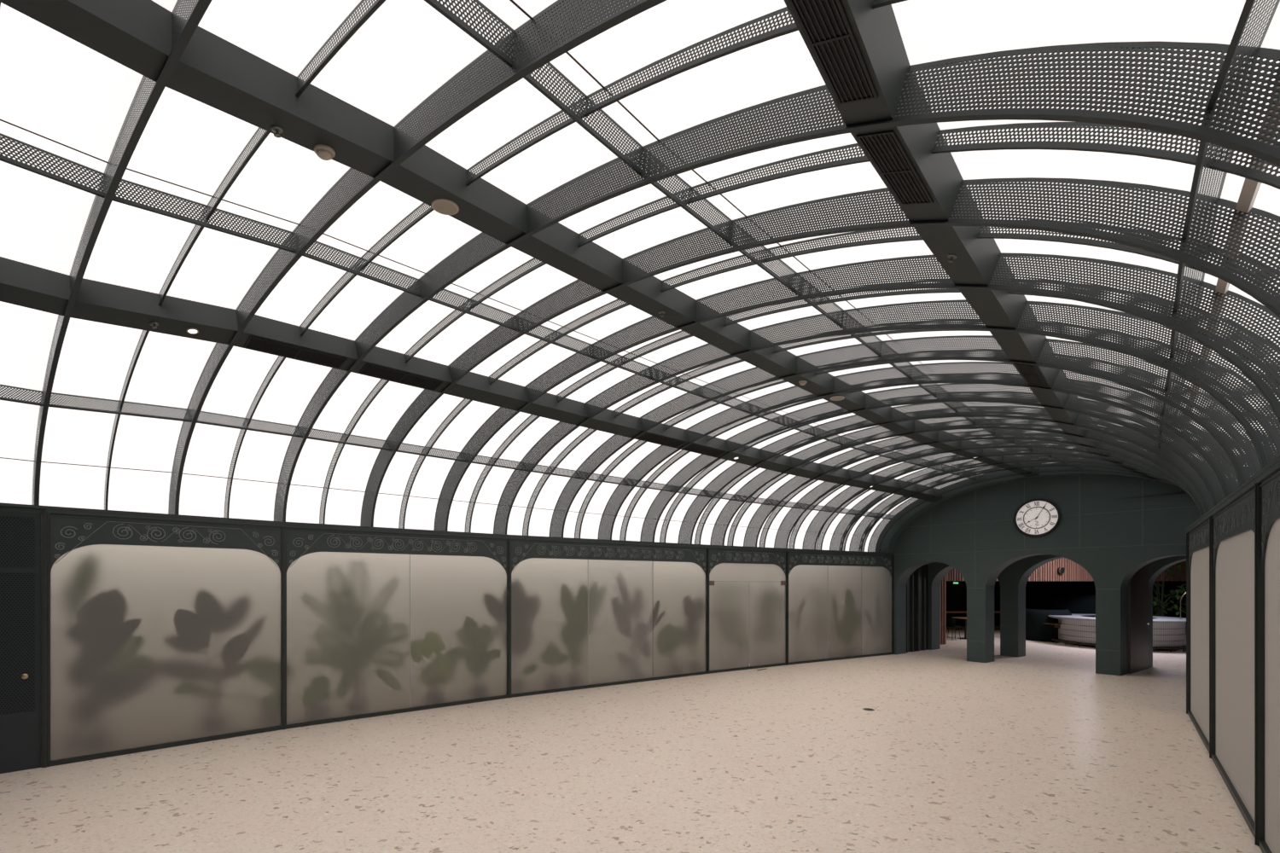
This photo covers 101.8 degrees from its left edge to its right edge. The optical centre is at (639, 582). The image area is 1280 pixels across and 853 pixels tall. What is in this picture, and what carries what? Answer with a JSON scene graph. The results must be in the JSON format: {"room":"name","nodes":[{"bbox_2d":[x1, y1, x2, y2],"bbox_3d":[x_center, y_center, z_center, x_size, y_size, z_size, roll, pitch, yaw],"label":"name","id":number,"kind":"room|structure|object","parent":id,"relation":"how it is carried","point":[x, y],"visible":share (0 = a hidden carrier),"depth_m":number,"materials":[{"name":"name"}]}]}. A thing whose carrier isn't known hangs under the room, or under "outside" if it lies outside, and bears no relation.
{"room":"train station hall","nodes":[
{"label":"train station hall","id":0,"kind":"room"},
{"bbox_2d":[0,0,177,505],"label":"window","id":1,"kind":"structure","parent":0,"point":[60,96],"depth_m":3.69,"materials":[{"name":"white"}]},
{"bbox_2d":[31,0,212,505],"bbox_3d":[-2.610,-1.930,2.865,10.697,2.260,0.051,0,0,36],"label":"rib","id":2,"kind":"object","parent":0,"point":[98,213],"visible":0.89,"depth_m":3.55,"materials":[{"name":"grey metal"}]},
{"bbox_2d":[104,0,386,510],"bbox_3d":[-2.202,-1.950,3.260,10.453,2.300,0.027,0,0,35],"label":"rib","id":3,"kind":"object","parent":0,"point":[376,4],"visible":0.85,"depth_m":3.67,"materials":[{"name":"grey metal"}]},
{"bbox_2d":[32,0,557,513],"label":"window","id":4,"kind":"structure","parent":0,"point":[405,50],"depth_m":4.15,"materials":[{"name":"white"}]},
{"bbox_2d":[168,0,666,514],"bbox_3d":[-1.794,-1.970,3.655,10.209,2.340,0.050,0,0,35],"label":"rib","id":5,"kind":"object","parent":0,"point":[568,16],"visible":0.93,"depth_m":3.28,"materials":[{"name":"grey metal"}]},
{"bbox_2d":[0,384,901,521],"bbox_3d":[-0.839,-1.870,9.101,19.295,0.408,0.900,0,0,-35],"label":"purlin","id":6,"kind":"object","parent":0,"point":[19,400],"visible":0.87,"depth_m":6.75,"materials":[{"name":"grey metal"}]},
{"bbox_2d":[0,256,942,502],"bbox_3d":[0.076,-2.445,8.305,19.026,0.723,1.064,0,0,-37],"label":"beam","id":7,"kind":"structure","parent":0,"point":[21,284],"depth_m":5.80,"materials":[{"name":"metal"}]},
{"bbox_2d":[149,321,159,328],"bbox_3d":[-4.602,-2.436,4.931,0.077,0.053,0.056,0,0,0],"label":"sprinkler","id":8,"kind":"object","parent":7,"relation":"attached to","point":[154,324],"visible":1,"depth_m":4.92,"materials":[{"name":"silver metal"}]},
{"bbox_2d":[186,327,198,334],"bbox_3d":[-4.380,-2.463,5.097,0.102,0.036,0.074,0,0,0],"label":"recessed light","id":9,"kind":"object","parent":7,"relation":"attached to","point":[193,331],"visible":1,"depth_m":5.09,"materials":[{"name":"beige plastic"}]},
{"bbox_2d":[244,336,347,368],"bbox_3d":[-3.725,-2.499,5.667,0.924,0.101,0.189,0,0,-44],"label":"grille","id":10,"kind":"object","parent":7,"relation":"attached to","point":[276,346],"depth_m":5.63,"materials":[{"name":"black metal"}]},
{"bbox_2d":[359,363,442,390],"bbox_3d":[-2.917,-2.519,6.395,0.928,0.077,0.186,0,0,-40],"label":"grille","id":11,"kind":"object","parent":7,"relation":"attached to","point":[381,371],"depth_m":6.37,"materials":[{"name":"black metal"}]},
{"bbox_2d":[638,433,685,448],"bbox_3d":[0.377,-2.440,8.937,0.882,0.098,0.180,0,0,-36],"label":"grille","id":12,"kind":"object","parent":7,"relation":"attached to","point":[672,441],"depth_m":8.93,"materials":[{"name":"black"}]},
{"bbox_2d":[683,443,725,457],"bbox_3d":[1.185,-2.412,9.508,0.854,0.102,0.180,0,0,-35],"label":"grille","id":13,"kind":"object","parent":7,"relation":"attached to","point":[703,449],"depth_m":9.50,"materials":[{"name":"black"}]},
{"bbox_2d":[0,133,982,482],"bbox_3d":[1.040,-2.769,7.492,18.682,0.635,0.838,0,0,-38],"label":"purlin","id":14,"kind":"object","parent":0,"point":[10,160],"visible":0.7,"depth_m":4.45,"materials":[{"name":"grey metal"}]},
{"bbox_2d":[0,0,1039,476],"bbox_3d":[2.014,-2.833,6.643,18.429,0.714,1.056,0,0,-40],"label":"beam","id":15,"kind":"structure","parent":0,"point":[212,71],"depth_m":3.50,"materials":[{"name":"metal"}]},
{"bbox_2d":[270,125,284,138],"bbox_3d":[-2.284,-2.834,3.277,0.074,0.043,0.061,0,0,0],"label":"sprinkler","id":16,"kind":"object","parent":15,"relation":"attached to","point":[276,130],"visible":1,"depth_m":3.27,"materials":[{"name":"silver metal"}]},
{"bbox_2d":[314,144,335,160],"bbox_3d":[-2.096,-2.850,3.459,0.126,0.052,0.104,0,0,0],"label":"smoke detector","id":17,"kind":"object","parent":15,"relation":"attached to","point":[323,152],"visible":1,"depth_m":3.43,"materials":[{"name":"beige plastic"}]},
{"bbox_2d":[430,198,459,215],"bbox_3d":[-1.510,-2.910,4.035,0.202,0.018,0.177,0,0,0],"label":"ceiling speaker","id":18,"kind":"object","parent":15,"relation":"attached to","point":[444,206],"visible":1,"depth_m":4.03,"materials":[{"name":"beige plastic"}]},
{"bbox_2d":[830,395,844,401],"bbox_3d":[3.013,-2.814,7.954,0.214,0.018,0.162,0,0,0],"label":"ceiling speaker","id":19,"kind":"object","parent":15,"relation":"attached to","point":[836,398],"visible":1,"depth_m":7.94,"materials":[{"name":"beige plastic"}]},
{"bbox_2d":[223,0,907,517],"bbox_3d":[-1.425,-1.981,4.055,10.090,2.362,0.027,0,0,35],"label":"rib","id":20,"kind":"object","parent":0,"point":[792,27],"visible":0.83,"depth_m":3.24,"materials":[{"name":"grey metal"}]},
{"bbox_2d":[0,622,1262,852],"bbox_3d":[7.000,2.000,12.000,46.000,0.001,40.000,0,0,0],"label":"floor","id":21,"kind":"structure","parent":0,"point":[1039,751],"depth_m":5.36,"materials":[{"name":"stone"}]},
{"bbox_2d":[41,508,286,767],"bbox_3d":[-5.659,0.600,6.382,2.212,2.800,0.082,0,0,-43],"label":"frosted glass panel","id":22,"kind":"object","parent":21,"relation":"on","point":[159,632],"visible":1,"depth_m":6.26,"materials":[{"name":"beige glass"}]},
{"bbox_2d":[284,523,511,728],"bbox_3d":[-3.557,0.600,8.085,3.265,2.800,0.082,0,0,-37],"label":"frosted glass panel","id":23,"kind":"object","parent":21,"relation":"on","point":[380,622],"visible":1,"depth_m":7.92,"materials":[{"name":"beige glass"}]},
{"bbox_2d":[509,536,709,698],"bbox_3d":[-0.382,0.600,10.248,4.485,2.800,0.082,0,0,-33],"label":"frosted glass panel","id":24,"kind":"object","parent":21,"relation":"on","point":[585,613],"visible":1,"depth_m":10.10,"materials":[{"name":"beige glass"}]},
{"bbox_2d":[708,546,788,674],"bbox_3d":[2.539,0.600,12.048,2.438,2.800,0.086,0,0,-30],"label":"door","id":25,"kind":"structure","parent":21,"relation":"on","point":[748,621],"depth_m":12.03,"materials":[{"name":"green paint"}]},
{"bbox_2d":[787,549,894,664],"bbox_3d":[5.328,0.600,13.597,4.004,2.800,0.082,0,0,-29],"label":"frosted glass panel","id":26,"kind":"object","parent":21,"relation":"on","point":[841,604],"visible":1,"depth_m":13.55,"materials":[{"name":"grey glass"}]},
{"bbox_2d":[939,574,946,645],"bbox_3d":[9.781,0.120,16.878,0.270,3.760,0.105,0,0,-14],"label":"column","id":27,"kind":"structure","parent":21,"relation":"on","point":[943,584],"depth_m":16.85,"materials":[{"name":"brown wood"}]},
{"bbox_2d":[946,618,960,639],"bbox_3d":[10.993,1.641,18.248,0.435,0.722,0.424,0,0,0],"label":"cafe chair","id":28,"kind":"object","parent":21,"relation":"on","point":[951,623],"visible":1,"depth_m":18.13,"materials":[{"name":"black metal"}]},
{"bbox_2d":[951,616,966,639],"bbox_3d":[11.600,1.625,18.550,0.860,0.750,0.860,0,0,0],"label":"pedestal table","id":29,"kind":"object","parent":21,"relation":"on","point":[958,618],"visible":0.67,"depth_m":18.52,"materials":[{"name":"brown wood"}]},
{"bbox_2d":[946,610,1000,613],"bbox_3d":[13.000,1.200,21.300,6.500,0.060,0.500,0,0,0],"label":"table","id":30,"kind":"object","parent":21,"relation":"on","point":[947,612],"visible":0.13,"depth_m":21.05,"materials":[{"name":"brown wood"}]},
{"bbox_2d":[1025,609,1071,642],"bbox_3d":[14.016,1.460,17.859,1.440,1.080,0.888,0,0,29],"label":"booth seat","id":31,"kind":"object","parent":21,"relation":"on","point":[1036,631],"visible":0.66,"depth_m":17.65,"materials":[{"name":"black fabric"}]},
{"bbox_2d":[1049,593,1095,614],"bbox_3d":[17.427,1.225,19.452,3.000,1.550,1.850,0,0,18],"label":"booth seat","id":32,"kind":"object","parent":21,"relation":"on","point":[1079,604],"visible":0.13,"depth_m":19.47,"materials":[{"name":"black fabric"}]},
{"bbox_2d":[1048,613,1186,651],"bbox_3d":[15.280,1.550,16.650,3.520,0.900,3.520,0,0,0],"label":"bar counter","id":33,"kind":"object","parent":21,"relation":"on","point":[1078,630],"depth_m":15.99,"materials":[{"name":"white tile"}]},
{"bbox_2d":[1042,622,1061,628],"bbox_3d":[13.683,1.425,17.248,0.420,0.150,0.300,0,0,0],"label":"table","id":34,"kind":"object","parent":33,"relation":"attached to","point":[1056,625],"visible":1,"depth_m":17.26,"materials":[{"name":"brown wood"}]},
{"bbox_2d":[1152,560,1186,616],"bbox_3d":[19.084,0.447,19.030,1.563,3.107,1.552,0,0,-32],"label":"trailing plant","id":35,"kind":"object","parent":21,"relation":"on","point":[1160,604],"visible":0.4,"depth_m":18.94,"materials":[{"name":"green plant"}]},
{"bbox_2d":[1186,512,1215,758],"bbox_3d":[7.450,0.600,6.918,0.082,2.800,2.780,0,0,43],"label":"frosted glass panel","id":36,"kind":"object","parent":21,"relation":"on","point":[1201,580],"visible":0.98,"depth_m":6.85,"materials":[{"name":"beige glass"}]},
{"bbox_2d":[1210,478,1264,846],"bbox_3d":[5.614,0.600,4.924,0.082,2.800,2.700,0,0,42],"label":"frosted glass panel","id":37,"kind":"object","parent":21,"relation":"on","point":[1239,758],"visible":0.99,"depth_m":4.58,"materials":[{"name":"beige glass"}]},
{"bbox_2d":[1256,459,1279,852],"bbox_3d":[3.796,0.600,2.942,0.082,2.800,2.740,0,0,42],"label":"frosted glass panel","id":38,"kind":"object","parent":21,"relation":"on","point":[1270,479],"visible":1,"depth_m":3.74,"materials":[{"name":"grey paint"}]},
{"bbox_2d":[168,0,1279,521],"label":"window","id":39,"kind":"structure","parent":0,"point":[930,31],"depth_m":3.45,"materials":[{"name":"white"}]},
{"bbox_2d":[424,0,1083,470],"bbox_3d":[2.906,-2.786,5.884,18.152,0.639,0.856,0,0,-42],"label":"purlin","id":40,"kind":"object","parent":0,"point":[444,10],"visible":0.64,"depth_m":3.51,"materials":[{"name":"grey metal"}]},
{"bbox_2d":[273,41,1279,522],"bbox_3d":[-1.056,-1.992,4.454,9.972,2.385,0.051,0,0,35],"label":"rib","id":41,"kind":"object","parent":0,"point":[443,274],"visible":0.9,"depth_m":2.57,"materials":[{"name":"grey metal"}]},
{"bbox_2d":[274,48,1279,526],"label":"window","id":42,"kind":"structure","parent":0,"point":[354,466],"depth_m":4.36,"materials":[{"name":"white"}]},
{"bbox_2d":[319,122,1279,523],"bbox_3d":[-0.663,-1.994,4.825,9.881,2.388,0.027,0,0,35],"label":"rib","id":43,"kind":"object","parent":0,"point":[1272,180],"visible":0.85,"depth_m":3.04,"materials":[{"name":"grey metal"}]},
{"bbox_2d":[360,177,1279,527],"bbox_3d":[-0.271,-1.995,5.196,9.791,2.390,0.050,0,0,35],"label":"rib","id":44,"kind":"object","parent":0,"point":[426,398],"visible":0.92,"depth_m":3.41,"materials":[{"name":"grey metal"}]},
{"bbox_2d":[367,181,1279,530],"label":"window","id":45,"kind":"structure","parent":0,"point":[428,483],"depth_m":6.04,"materials":[{"name":"white glass"}]},
{"bbox_2d":[398,220,1279,529],"bbox_3d":[0.128,-1.990,5.550,9.695,2.380,0.027,0,0,35],"label":"rib","id":46,"kind":"object","parent":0,"point":[1087,241],"visible":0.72,"depth_m":4.62,"materials":[{"name":"grey metal"}]},
{"bbox_2d":[433,252,1279,531],"bbox_3d":[0.526,-1.985,5.904,9.600,2.370,0.050,0,0,35],"label":"rib","id":47,"kind":"object","parent":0,"point":[441,523],"visible":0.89,"depth_m":4.15,"materials":[{"name":"grey metal"}]},
{"bbox_2d":[435,256,1279,534],"bbox_3d":[0.858,-1.985,6.248,9.753,2.370,0.946,0,0,35],"label":"window","id":48,"kind":"structure","parent":0,"point":[486,503],"depth_m":7.38,"materials":[{"name":"white"}]},
{"bbox_2d":[464,279,1279,532],"bbox_3d":[0.897,-1.977,6.221,9.504,2.354,0.018,0,0,35],"label":"rib","id":49,"kind":"object","parent":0,"point":[512,435],"visible":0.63,"depth_m":5.94,"materials":[{"name":"grey metal"}]},
{"bbox_2d":[493,299,1279,535],"bbox_3d":[1.268,-1.968,6.538,9.408,2.337,0.050,0,0,35],"label":"rib","id":50,"kind":"object","parent":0,"point":[551,440],"visible":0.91,"depth_m":4.91,"materials":[{"name":"grey metal"}]},
{"bbox_2d":[494,302,1279,536],"bbox_3d":[1.608,-1.968,6.909,9.544,2.337,0.996,0,0,35],"label":"window","id":51,"kind":"structure","parent":0,"point":[544,508],"depth_m":8.31,"materials":[{"name":"white"}]},
{"bbox_2d":[744,425,1058,547],"bbox_3d":[5.935,-1.863,10.286,8.068,2.127,0.913,0,0,37],"label":"window","id":52,"kind":"structure","parent":0,"point":[770,541],"depth_m":12.39,"materials":[{"name":"white"}]},
{"bbox_2d":[522,320,1279,535],"bbox_3d":[1.657,-1.961,6.870,9.282,2.322,0.018,0,0,35],"label":"rib","id":53,"kind":"object","parent":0,"point":[587,433],"visible":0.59,"depth_m":6.77,"materials":[{"name":"grey metal"}]},
{"bbox_2d":[775,436,1036,549],"bbox_3d":[6.686,-1.853,10.773,7.890,2.106,0.897,0,0,38],"label":"window","id":54,"kind":"structure","parent":0,"point":[800,538],"depth_m":12.89,"materials":[{"name":"white"}]},
{"bbox_2d":[550,337,1274,539],"bbox_3d":[2.370,-1.953,7.558,9.280,2.306,0.958,0,0,35],"label":"window","id":55,"kind":"structure","parent":0,"point":[594,512],"depth_m":9.39,"materials":[{"name":"white"}]},
{"bbox_2d":[548,335,1279,537],"bbox_3d":[2.046,-1.953,7.200,9.155,2.306,0.050,0,0,35],"label":"rib","id":56,"kind":"object","parent":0,"point":[605,450],"visible":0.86,"depth_m":5.96,"materials":[{"name":"grey metal"}]},
{"bbox_2d":[913,570,915,651],"bbox_3d":[8.250,0.100,18.804,0.100,3.800,7.424,0,0,5],"label":"wall","id":57,"kind":"structure","parent":0,"point":[915,571],"depth_m":15.10,"materials":[{"name":"black"}]},
{"bbox_2d":[907,564,927,652],"bbox_3d":[7.994,0.400,15.202,1.360,3.200,0.100,0,0,-33],"label":"wall","id":58,"kind":"structure","parent":0,"point":[921,567],"depth_m":15.30,"materials":[{"name":"black"}]},
{"bbox_2d":[906,564,925,652],"bbox_3d":[8.005,0.550,15.120,0.989,2.900,0.049,0,0,-33],"label":"trim","id":59,"kind":"structure","parent":58,"relation":"attached to","point":[924,566],"depth_m":15.18,"materials":[{"name":"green paint"}]},
{"bbox_2d":[599,363,1244,541],"bbox_3d":[3.106,-1.937,8.169,9.003,2.274,0.926,0,0,35],"label":"window","id":60,"kind":"structure","parent":0,"point":[634,529],"depth_m":10.10,"materials":[{"name":"white"}]},
{"bbox_2d":[574,349,1271,538],"bbox_3d":[2.419,-1.945,7.512,9.022,2.290,0.018,0,0,35],"label":"rib","id":61,"kind":"object","parent":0,"point":[639,443],"visible":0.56,"depth_m":8.05,"materials":[{"name":"grey metal"}]},
{"bbox_2d":[597,361,1258,540],"bbox_3d":[2.793,-1.937,7.824,8.888,2.274,0.050,0,0,35],"label":"rib","id":62,"kind":"object","parent":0,"point":[645,462],"visible":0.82,"depth_m":6.85,"materials":[{"name":"grey metal"}]},
{"bbox_2d":[641,384,1233,543],"bbox_3d":[3.816,-1.918,8.742,8.725,2.236,0.888,0,0,35],"label":"window","id":63,"kind":"structure","parent":0,"point":[674,526],"depth_m":10.76,"materials":[{"name":"white glass"}]},
{"bbox_2d":[619,372,1255,541],"bbox_3d":[3.153,-1.927,8.118,8.752,2.255,0.027,0,0,35],"label":"rib","id":64,"kind":"object","parent":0,"point":[663,467],"visible":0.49,"depth_m":9.00,"materials":[{"name":"grey metal"}]},
{"bbox_2d":[802,443,1076,550],"bbox_3d":[7.446,-1.843,11.245,7.743,2.086,0.919,0,0,39],"label":"window","id":65,"kind":"structure","parent":0,"point":[826,544],"depth_m":13.37,"materials":[{"name":"white"}]},
{"bbox_2d":[679,401,1203,545],"bbox_3d":[4.495,-1.898,9.265,8.459,2.196,0.830,0,0,36],"label":"window","id":66,"kind":"structure","parent":0,"point":[707,530],"depth_m":11.31,"materials":[{"name":"white"}]},
{"bbox_2d":[640,383,1248,541],"bbox_3d":[3.514,-1.918,8.412,8.615,2.236,0.050,0,0,36],"label":"rib","id":67,"kind":"object","parent":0,"point":[690,468],"visible":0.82,"depth_m":7.67,"materials":[{"name":"grey metal"}]},
{"bbox_2d":[659,391,1233,542],"bbox_3d":[3.860,-1.908,8.688,8.480,2.216,0.027,0,0,36],"label":"rib","id":68,"kind":"object","parent":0,"point":[676,503],"visible":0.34,"depth_m":9.77,"materials":[{"name":"grey metal"}]},
{"bbox_2d":[677,400,1229,544],"bbox_3d":[4.205,-1.898,8.963,8.346,2.196,0.036,0,0,36],"label":"rib","id":69,"kind":"object","parent":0,"point":[693,515],"visible":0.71,"depth_m":8.48,"materials":[{"name":"grey metal"}]},
{"bbox_2d":[831,451,1076,551],"bbox_3d":[8.118,-1.829,11.629,7.545,2.058,0.715,0,0,41],"label":"window","id":70,"kind":"structure","parent":0,"point":[847,545],"depth_m":13.80,"materials":[{"name":"white"}]},
{"bbox_2d":[788,437,1121,548],"bbox_3d":[6.698,-1.848,10.722,7.602,2.096,0.027,0,0,39],"label":"rib","id":71,"kind":"object","parent":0,"point":[801,519],"visible":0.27,"depth_m":12.65,"materials":[{"name":"grey metal"}]},
{"bbox_2d":[694,406,1223,544],"bbox_3d":[4.530,-1.889,9.212,8.226,2.177,0.018,0,0,36],"label":"rib","id":72,"kind":"object","parent":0,"point":[739,479],"visible":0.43,"depth_m":10.79,"materials":[{"name":"grey metal"}]},
{"bbox_2d":[727,418,1192,546],"bbox_3d":[5.219,-1.871,9.721,7.992,2.142,0.018,0,0,37],"label":"rib","id":73,"kind":"object","parent":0,"point":[740,514],"visible":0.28,"depth_m":11.46,"materials":[{"name":"grey metal"}]},
{"bbox_2d":[711,414,1211,546],"bbox_3d":[5.189,-1.879,9.776,8.265,2.158,0.905,0,0,37],"label":"window","id":74,"kind":"structure","parent":0,"point":[741,528],"depth_m":11.86,"materials":[{"name":"white glass"}]},
{"bbox_2d":[869,462,1054,552],"bbox_3d":[9.150,-1.788,12.179,7.300,1.975,0.490,0,0,44],"label":"window","id":75,"kind":"structure","parent":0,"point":[1050,462],"depth_m":14.21,"materials":[{"name":"white glass"}]},
{"bbox_2d":[839,452,1086,551],"bbox_3d":[8.107,-1.820,11.578,7.326,2.040,0.018,0,0,41],"label":"rib","id":76,"kind":"object","parent":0,"point":[857,520],"visible":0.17,"depth_m":13.46,"materials":[{"name":"grey metal"}]},
{"bbox_2d":[709,413,1220,545],"bbox_3d":[4.856,-1.879,9.460,8.105,2.158,0.050,0,0,36],"label":"rib","id":77,"kind":"object","parent":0,"point":[763,476],"visible":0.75,"depth_m":9.22,"materials":[{"name":"grey metal"}]},
{"bbox_2d":[850,458,1082,552],"bbox_3d":[8.690,-1.811,11.951,7.435,2.022,0.707,0,0,42],"label":"window","id":78,"kind":"structure","parent":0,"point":[892,509],"depth_m":14.17,"materials":[{"name":"white glass"}]},
{"bbox_2d":[783,0,1156,478],"bbox_3d":[4.003,-2.424,4.921,17.908,0.731,1.130,0,0,-43],"label":"beam","id":79,"kind":"structure","parent":0,"point":[858,49],"depth_m":3.09,"materials":[{"name":"metal"}]},
{"bbox_2d":[787,0,878,104],"bbox_3d":[0.874,-2.484,2.378,0.192,0.100,0.830,0,0,39],"label":"grille","id":80,"kind":"object","parent":79,"relation":"attached to","point":[840,37],"depth_m":2.40,"materials":[{"name":"black metal"}]},
{"bbox_2d":[855,130,933,204],"bbox_3d":[1.568,-2.502,3.167,0.189,0.076,0.778,0,0,44],"label":"grille","id":81,"kind":"object","parent":79,"relation":"attached to","point":[901,160],"depth_m":3.11,"materials":[{"name":"black metal"}]},
{"bbox_2d":[947,254,957,262],"bbox_3d":[2.389,-2.481,3.982,0.073,0.054,0.060,0,0,0],"label":"sprinkler","id":82,"kind":"object","parent":79,"relation":"attached to","point":[951,257],"visible":1,"depth_m":3.98,"materials":[{"name":"silver metal"}]},
{"bbox_2d":[1013,363,1047,386],"bbox_3d":[4.537,-2.405,6.034,0.806,0.104,0.187,0,0,-44],"label":"grille","id":83,"kind":"object","parent":79,"relation":"attached to","point":[1032,375],"depth_m":6.00,"materials":[{"name":"black metal"}]},
{"bbox_2d":[743,424,1210,546],"bbox_3d":[5.582,-1.863,9.981,7.879,2.127,0.036,0,0,37],"label":"rib","id":84,"kind":"object","parent":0,"point":[797,485],"visible":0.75,"depth_m":10.28,"materials":[{"name":"grey metal"}]},
{"bbox_2d":[815,444,1141,550],"bbox_3d":[7.445,-1.836,11.186,7.448,2.072,0.018,0,0,40],"label":"rib","id":85,"kind":"object","parent":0,"point":[847,503],"visible":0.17,"depth_m":13.13,"materials":[{"name":"grey metal"}]},
{"bbox_2d":[758,429,1204,547],"bbox_3d":[5.955,-1.858,10.232,7.782,2.116,0.027,0,0,38],"label":"rib","id":86,"kind":"object","parent":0,"point":[770,517],"visible":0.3,"depth_m":12.07,"materials":[{"name":"grey metal"}]},
{"bbox_2d":[858,458,1107,552],"bbox_3d":[8.667,-1.799,11.892,7.232,1.998,0.027,0,0,43],"label":"rib","id":87,"kind":"object","parent":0,"point":[866,538],"visible":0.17,"depth_m":13.71,"materials":[{"name":"grey metal"}]},
{"bbox_2d":[802,441,1175,549],"bbox_3d":[7.069,-1.843,10.960,7.520,2.086,0.050,0,0,39],"label":"rib","id":88,"kind":"object","parent":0,"point":[1011,451],"visible":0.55,"depth_m":11.74,"materials":[{"name":"grey metal"}]},
{"bbox_2d":[773,433,1204,548],"bbox_3d":[6.327,-1.853,10.484,7.685,2.106,0.050,0,0,38],"label":"rib","id":89,"kind":"object","parent":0,"point":[1002,445],"visible":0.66,"depth_m":11.01,"materials":[{"name":"grey metal"}]},
{"bbox_2d":[829,450,1169,551],"bbox_3d":[7.821,-1.829,11.413,7.377,2.058,0.050,0,0,41],"label":"rib","id":90,"kind":"object","parent":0,"point":[1026,457],"visible":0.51,"depth_m":12.27,"materials":[{"name":"grey metal"}]},
{"bbox_2d":[849,454,1171,552],"bbox_3d":[8.394,-1.811,11.742,7.276,2.022,0.050,0,0,42],"label":"rib","id":91,"kind":"object","parent":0,"point":[1030,464],"visible":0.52,"depth_m":12.74,"materials":[{"name":"grey metal"}]},
{"bbox_2d":[867,459,1174,552],"bbox_3d":[8.940,-1.788,12.041,7.188,1.975,0.050,0,0,44],"label":"rib","id":92,"kind":"object","parent":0,"point":[1042,469],"visible":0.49,"depth_m":13.07,"materials":[{"name":"grey metal"}]},
{"bbox_2d":[893,474,1200,675],"bbox_3d":[9.497,-0.395,12.318,0.466,4.790,7.139,0,0,-44],"label":"wall","id":93,"kind":"structure","parent":0,"point":[974,533],"depth_m":11.83,"materials":[{"name":"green paint"}]},
{"bbox_2d":[0,502,894,553],"bbox_3d":[-1.338,-0.815,9.600,19.569,0.030,1.392,0,0,-34],"label":"trim","id":94,"kind":"structure","parent":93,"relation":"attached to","point":[1,503],"depth_m":7.47,"materials":[{"name":"green paint"}]},
{"bbox_2d":[875,462,1177,552],"bbox_3d":[9.252,-1.772,12.210,7.196,1.945,0.222,0,0,45],"label":"trim","id":95,"kind":"structure","parent":93,"relation":"attached to","point":[887,546],"depth_m":13.31,"materials":[{"name":"green paint"}]},
{"bbox_2d":[1013,498,1061,537],"bbox_3d":[9.277,-1.516,12.175,0.058,0.900,0.900,0,0,-44],"label":"wall clock","id":96,"kind":"object","parent":93,"relation":"attached to","point":[1038,517],"visible":1,"depth_m":12.16,"materials":[{"name":"white metal"}]},
{"bbox_2d":[1127,564,1149,674],"bbox_3d":[11.278,0.690,11.758,1.309,2.620,0.079,0,0,-33],"label":"door","id":97,"kind":"structure","parent":93,"relation":"in","point":[1137,591],"depth_m":11.68,"materials":[{"name":"grey metal"}]},
{"bbox_2d":[1186,454,1279,530],"bbox_3d":[4.495,-0.815,3.129,19.720,0.030,1.457,0,0,-45],"label":"trim","id":98,"kind":"structure","parent":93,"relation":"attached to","point":[1277,459],"depth_m":4.39,"materials":[{"name":"green paint"}]},
{"bbox_2d":[927,554,1186,668],"bbox_3d":[11.536,0.200,12.792,0.462,3.600,9.189,0,0,-44],"label":"archway reveals","id":99,"kind":"structure","parent":0,"point":[1013,580],"depth_m":14.07,"materials":[{"name":"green paint"}]},
{"bbox_2d":[946,581,1180,627],"bbox_3d":[17.791,0.100,24.299,18.730,3.800,0.100,0,0,-11],"label":"wall","id":100,"kind":"structure","parent":0,"point":[1039,595],"depth_m":24.44,"materials":[{"name":"black"}]},
{"bbox_2d":[946,558,1186,581],"bbox_3d":[16.355,-0.905,18.525,13.275,1.710,0.105,0,0,-14],"label":"header","id":101,"kind":"object","parent":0,"point":[1048,572],"visible":0.19,"depth_m":18.08,"materials":[{"name":"brown wood"}]},
{"bbox_2d":[1057,566,1064,574],"bbox_3d":[14.525,-0.420,17.959,0.256,0.256,0.093,0,0,-14],"label":"wall speaker","id":102,"kind":"object","parent":101,"relation":"attached to","point":[1060,570],"visible":1,"depth_m":17.93,"materials":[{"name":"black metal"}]},
{"bbox_2d":[1180,581,1186,617],"bbox_3d":[27.050,0.100,16.000,0.100,3.800,20.000,0,0,0],"label":"wall","id":103,"kind":"structure","parent":0,"point":[1184,599],"depth_m":25.83,"materials":[{"name":"black"}]},
{"bbox_2d":[1158,0,1279,474],"bbox_3d":[4.867,-1.879,4.186,0.988,0.410,17.675,0,0,45],"label":"purlin","id":104,"kind":"object","parent":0,"point":[1248,6],"visible":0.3,"depth_m":2.44,"materials":[{"name":"grey metal"}]},
{"bbox_3d":[-8.261,0.600,4.174,2.119,2.800,1.748,0,0,0],"label":"wall","id":105,"kind":"structure","parent":0,"visible":0},
{"bbox_2d":[0,511,41,773],"bbox_3d":[-6.843,0.625,5.301,0.985,2.750,0.068,0,0,-43],"label":"service door","id":106,"kind":"structure","parent":105,"relation":"in","point":[20,532],"depth_m":5.54,"materials":[{"name":"grey paint"}]},
{"bbox_2d":[0,506,45,513],"bbox_3d":[-6.843,-0.775,5.327,1.020,0.050,0.050,0,0,-43],"label":"trim","id":107,"kind":"structure","parent":105,"relation":"attached to","point":[2,508],"depth_m":5.54,"materials":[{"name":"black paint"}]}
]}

